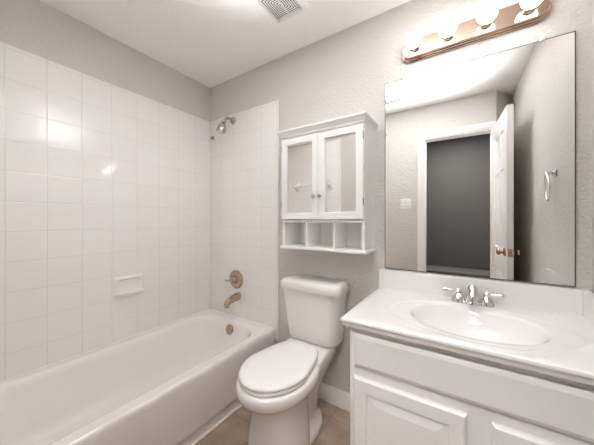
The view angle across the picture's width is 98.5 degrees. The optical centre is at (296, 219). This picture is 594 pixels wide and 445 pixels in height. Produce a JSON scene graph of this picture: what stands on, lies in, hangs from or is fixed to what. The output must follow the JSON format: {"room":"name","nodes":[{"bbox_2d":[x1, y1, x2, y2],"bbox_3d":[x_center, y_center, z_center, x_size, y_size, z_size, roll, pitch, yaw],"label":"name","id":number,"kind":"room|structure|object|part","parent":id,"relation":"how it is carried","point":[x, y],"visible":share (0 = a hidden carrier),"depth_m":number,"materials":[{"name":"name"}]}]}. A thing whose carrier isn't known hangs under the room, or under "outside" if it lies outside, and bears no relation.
{"room":"bathroom","nodes":[
{"label":"bathroom","id":0,"kind":"room"},
{"bbox_2d":[0,0,209,121],"bbox_3d":[-1.304,-0.008,1.721,0.100,2.440,1.650,0,0,33],"label":"wall","id":1,"kind":"structure","parent":0,"point":[36,27],"depth_m":1.64,"materials":[{"name":"grey paint"}]},
{"bbox_2d":[0,41,209,381],"bbox_3d":[-1.225,-0.024,1.743,0.008,1.772,1.509,0,0,33],"label":"wall tile","id":2,"kind":"structure","parent":1,"relation":"attached to","point":[101,182],"depth_m":1.61,"materials":[{"name":"white tile"}]},
{"bbox_2d":[114,274,143,296],"bbox_3d":[-1.164,0.456,1.787,0.047,0.132,0.185,0,0,33],"label":"soap dish","id":3,"kind":"object","parent":2,"relation":"attached to","point":[131,284],"visible":1,"depth_m":1.78,"materials":[{"name":"white ceramic"}]},
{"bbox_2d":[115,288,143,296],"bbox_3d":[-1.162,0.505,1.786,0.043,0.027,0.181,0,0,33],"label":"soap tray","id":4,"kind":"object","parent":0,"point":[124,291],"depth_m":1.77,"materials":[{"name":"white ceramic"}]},
{"bbox_2d":[41,0,410,87],"bbox_3d":[-0.259,-1.258,1.004,2.635,0.060,1.900,0,0,33],"label":"ceiling","id":5,"kind":"structure","parent":0,"point":[212,43],"depth_m":1.62,"materials":[{"name":"white paint"}]},
{"bbox_2d":[256,0,309,23],"bbox_3d":[-0.084,-1.219,1.441,0.227,0.018,0.227,0,0,33],"label":"exhaust fan","id":6,"kind":"object","parent":5,"relation":"attached to","point":[280,11],"visible":1,"depth_m":1.47,"materials":[{"name":"white plastic"}]},
{"bbox_2d":[260,0,301,20],"bbox_3d":[-0.091,-1.213,1.442,0.167,0.005,0.181,0,0,33],"label":"grille","id":7,"kind":"object","parent":6,"relation":"attached to","point":[279,10],"depth_m":1.47,"materials":[{"name":"white plastic"}]},
{"bbox_2d":[196,398,349,444],"bbox_3d":[-0.259,1.242,1.004,2.635,0.060,1.900,0,0,33],"label":"floor","id":8,"kind":"structure","parent":0,"point":[335,429],"depth_m":1.48,"materials":[{"name":"brown tile"}]},
{"bbox_2d":[0,309,275,444],"bbox_3d":[-0.899,1.017,1.530,0.773,0.390,1.509,0,0,33],"label":"bathtub","id":9,"kind":"object","parent":8,"relation":"on","point":[173,383],"visible":0.94,"depth_m":1.46,"materials":[{"name":"white ceramic"}]},
{"bbox_3d":[-0.546,0.883,2.065,0.080,0.078,0.024,0,0,33],"label":"overflow plate","id":10,"kind":"part","parent":9,"relation":"part of","materials":[{"name":"brown metal"}]},
{"bbox_2d":[236,274,348,444],"bbox_3d":[-0.033,0.797,1.435,0.434,0.830,0.696,0,0,33],"label":"toilet","id":11,"kind":"object","parent":8,"relation":"on","point":[279,384],"visible":1,"depth_m":1.39,"materials":[{"name":"white porcelain"}]},
{"bbox_3d":[-0.085,0.761,1.370,0.352,0.024,0.502,0,0,33],"label":"seat lid","id":12,"kind":"part","parent":11,"relation":"part of","materials":[{"name":"white plastic"}]},
{"bbox_3d":[-0.076,1.004,1.384,0.384,0.417,0.564,0,0,33],"label":"bowl","id":13,"kind":"part","parent":11,"relation":"part of","materials":[{"name":"white ceramic"}]},
{"bbox_3d":[-0.085,0.784,1.370,0.348,0.018,0.500,0,0,33],"label":"seat","id":14,"kind":"part","parent":11,"relation":"part of","materials":[{"name":"white plastic"}]},
{"bbox_3d":[0.103,0.413,1.641,0.434,0.062,0.202,0,0,33],"label":"tank lid","id":15,"kind":"part","parent":11,"relation":"part of","materials":[{"name":"white ceramic"}]},
{"bbox_3d":[0.107,0.609,1.648,0.406,0.330,0.185,0,0,33],"label":"tank","id":16,"kind":"part","parent":11,"relation":"part of","materials":[{"name":"white ceramic"}]},
{"bbox_2d":[350,327,593,444],"bbox_3d":[0.696,0.822,1.054,0.809,0.780,0.536,0,0,33],"label":"vanity cabinet","id":17,"kind":"object","parent":8,"relation":"on","point":[403,392],"visible":0.58,"depth_m":0.85,"materials":[{"name":"white paint"}]},
{"bbox_3d":[0.395,0.871,0.942,0.387,0.472,0.019,0,0,33],"label":"door","id":18,"kind":"part","parent":17,"relation":"part of","materials":[{"name":"white paint"}]},
{"bbox_2d":[340,269,593,385],"bbox_3d":[0.689,0.418,1.051,0.850,0.260,0.578,0,0,33],"label":"countertop","id":19,"kind":"structure","parent":17,"relation":"on","point":[549,330],"depth_m":1.07,"materials":[{"name":"white stone"}]},
{"bbox_2d":[442,284,505,307],"bbox_3d":[0.813,0.348,1.187,0.248,0.098,0.142,0,0,33],"label":"sink faucet","id":20,"kind":"object","parent":19,"relation":"on","point":[472,298],"visible":1,"depth_m":1.18,"materials":[{"name":"silver metal"}]},
{"bbox_3d":[0.758,0.345,1.266,0.069,0.018,0.019,0,0,31],"label":"lever","id":21,"kind":"part","parent":20,"relation":"part of","materials":[{"name":"silver metal"}]},
{"bbox_3d":[0.789,0.365,1.252,0.060,0.063,0.060,0,0,33],"label":"handle","id":22,"kind":"part","parent":20,"relation":"part of","materials":[{"name":"silver metal"}]},
{"bbox_3d":[0.811,0.348,1.183,0.052,0.098,0.134,0,0,33],"label":"spout","id":23,"kind":"part","parent":20,"relation":"part of","materials":[{"name":"silver metal"}]},
{"bbox_3d":[0.832,0.392,1.216,0.062,0.010,0.062,0,0,33],"label":"spout","id":24,"kind":"part","parent":20,"relation":"part of","materials":[{"name":"silver metal"}]},
{"bbox_3d":[0.882,0.365,1.190,0.060,0.063,0.060,0,0,33],"label":"handle","id":25,"kind":"part","parent":20,"relation":"part of","materials":[{"name":"silver metal"}]},
{"bbox_3d":[0.908,0.345,1.167,0.069,0.018,0.019,0,0,36],"label":"lever","id":26,"kind":"part","parent":20,"relation":"part of","materials":[{"name":"silver metal"}]},
{"bbox_3d":[0.746,0.871,0.712,0.325,0.472,0.019,0,0,33],"label":"door","id":27,"kind":"part","parent":17,"relation":"part of","materials":[{"name":"white paint"}]},
{"bbox_2d":[210,0,592,392],"bbox_3d":[0.235,-0.008,1.756,2.635,2.440,0.100,0,0,33],"label":"wall","id":28,"kind":"structure","parent":0,"point":[345,72],"depth_m":1.55,"materials":[{"name":"grey paint"}]},
{"bbox_2d":[210,101,275,339],"bbox_3d":[-0.480,0.001,2.161,0.795,1.822,0.008,0,0,33],"label":"wall tile","id":29,"kind":"structure","parent":28,"relation":"attached to","point":[243,158],"depth_m":2.13,"materials":[{"name":"white tile"}]},
{"bbox_2d":[216,117,235,133],"bbox_3d":[-0.600,-0.798,2.145,0.077,0.168,0.160,0,0,39],"label":"shower fixture","id":30,"kind":"object","parent":29,"relation":"attached to","point":[221,128],"visible":1,"depth_m":2.10,"materials":[{"name":"silver metal"}]},
{"bbox_2d":[224,292,240,307],"bbox_3d":[-0.533,0.657,2.104,0.057,0.098,0.146,0,0,33],"label":"tub spout","id":31,"kind":"object","parent":29,"relation":"attached to","point":[236,296],"visible":1,"depth_m":2.08,"materials":[{"name":"brown metal"}]},
{"bbox_2d":[225,270,242,288],"bbox_3d":[-0.535,0.504,2.154,0.158,0.158,0.066,0,0,33],"label":"shower valve","id":32,"kind":"object","parent":29,"relation":"attached to","point":[236,279],"visible":1,"depth_m":2.15,"materials":[{"name":"brown metal"}]},
{"bbox_3d":[-0.539,0.504,2.148,0.060,0.060,0.052,0,0,33],"label":"handle","id":33,"kind":"part","parent":32,"relation":"part of","materials":[{"name":"brown metal"}]},
{"bbox_2d":[276,99,278,340],"bbox_3d":[-0.148,0.001,1.941,0.021,1.823,0.012,0,0,33],"label":"trim","id":34,"kind":"structure","parent":28,"relation":"attached to","point":[277,100],"depth_m":1.94,"materials":[{"name":"white ceramic"}]},
{"bbox_2d":[276,111,377,254],"bbox_3d":[0.172,-0.194,1.597,0.596,0.757,0.235,0,0,33],"label":"upper cabinet","id":35,"kind":"object","parent":28,"relation":"attached to","point":[328,202],"visible":1,"depth_m":1.51,"materials":[{"name":"white paint"}]},
{"bbox_3d":[0.015,-0.261,1.602,0.268,0.514,0.017,0,0,33],"label":"door","id":36,"kind":"part","parent":35,"relation":"part of","materials":[{"name":"white paint"}]},
{"bbox_3d":[0.018,-0.261,1.606,0.190,0.436,0.006,0,0,33],"label":"mirror panel","id":37,"kind":"part","parent":35,"relation":"part of","materials":[{"name":"clear glass"}]},
{"bbox_2d":[284,220,361,222],"bbox_3d":[0.184,0.008,1.608,0.517,0.016,0.189,0,0,33],"label":"shelf","id":38,"kind":"object","parent":35,"relation":"attached to","point":[285,221],"depth_m":1.52,"materials":[{"name":"white paint"}]},
{"bbox_3d":[0.174,-0.550,1.600,0.596,0.044,0.229,0,0,33],"label":"crown moulding","id":39,"kind":"part","parent":35,"relation":"part of","materials":[{"name":"white paint"}]},
{"bbox_3d":[0.246,-0.261,1.456,0.194,0.436,0.006,0,0,33],"label":"mirror panel","id":40,"kind":"part","parent":35,"relation":"part of","materials":[{"name":"clear glass"}]},
{"bbox_3d":[0.244,-0.261,1.452,0.272,0.514,0.017,0,0,33],"label":"door","id":41,"kind":"part","parent":35,"relation":"part of","materials":[{"name":"white paint"}]},
{"bbox_2d":[318,382,349,411],"bbox_3d":[0.189,1.158,1.718,0.787,0.108,0.014,0,0,33],"label":"baseboard","id":42,"kind":"structure","parent":28,"relation":"attached to","point":[339,398],"depth_m":1.67,"materials":[{"name":"white paint"}]},
{"bbox_2d":[401,0,551,62],"bbox_3d":[0.816,-0.934,1.232,0.620,0.112,0.138,0,0,33],"label":"vanity light","id":43,"kind":"object","parent":28,"relation":"attached to","point":[489,22],"visible":1,"depth_m":1.23,"materials":[{"name":"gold metal"}]},
{"bbox_2d":[405,30,421,52],"bbox_3d":[0.614,-0.934,1.343,0.080,0.080,0.101,0,0,33],"label":"bulb","id":44,"kind":"object","parent":43,"relation":"attached to","point":[413,41],"depth_m":1.32,"materials":[{"name":"white glass"}]},
{"bbox_2d":[438,17,456,41],"bbox_3d":[0.742,-0.934,1.258,0.080,0.080,0.101,0,0,33],"label":"bulb","id":45,"kind":"object","parent":43,"relation":"attached to","point":[447,31],"depth_m":1.24,"materials":[{"name":"white glass"}]},
{"bbox_2d":[476,2,497,28],"bbox_3d":[0.870,-0.934,1.174,0.080,0.080,0.101,0,0,33],"label":"bulb","id":46,"kind":"object","parent":43,"relation":"attached to","point":[487,15],"depth_m":1.16,"materials":[{"name":"white glass"}]},
{"bbox_2d":[520,0,541,14],"bbox_3d":[0.999,-0.934,1.090,0.080,0.080,0.101,0,0,33],"label":"bulb","id":47,"kind":"object","parent":43,"relation":"attached to","point":[527,7],"depth_m":1.10,"materials":[{"name":"white glass"}]},
{"bbox_2d":[385,31,575,286],"bbox_3d":[0.844,-0.264,1.290,0.784,1.093,0.012,0,0,33],"label":"wall mirror","id":48,"kind":"object","parent":28,"relation":"attached to","point":[480,153],"visible":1,"depth_m":1.24,"materials":[{"name":"clear glass"}]},
{"bbox_2d":[593,0,593,292],"bbox_3d":[0.755,-0.008,0.308,0.152,2.440,1.750,0,0,33],"label":"wall","id":49,"kind":"structure","parent":0,"point":[593,0],"depth_m":1.04,"materials":[{"name":"grey paint"}]}
]}

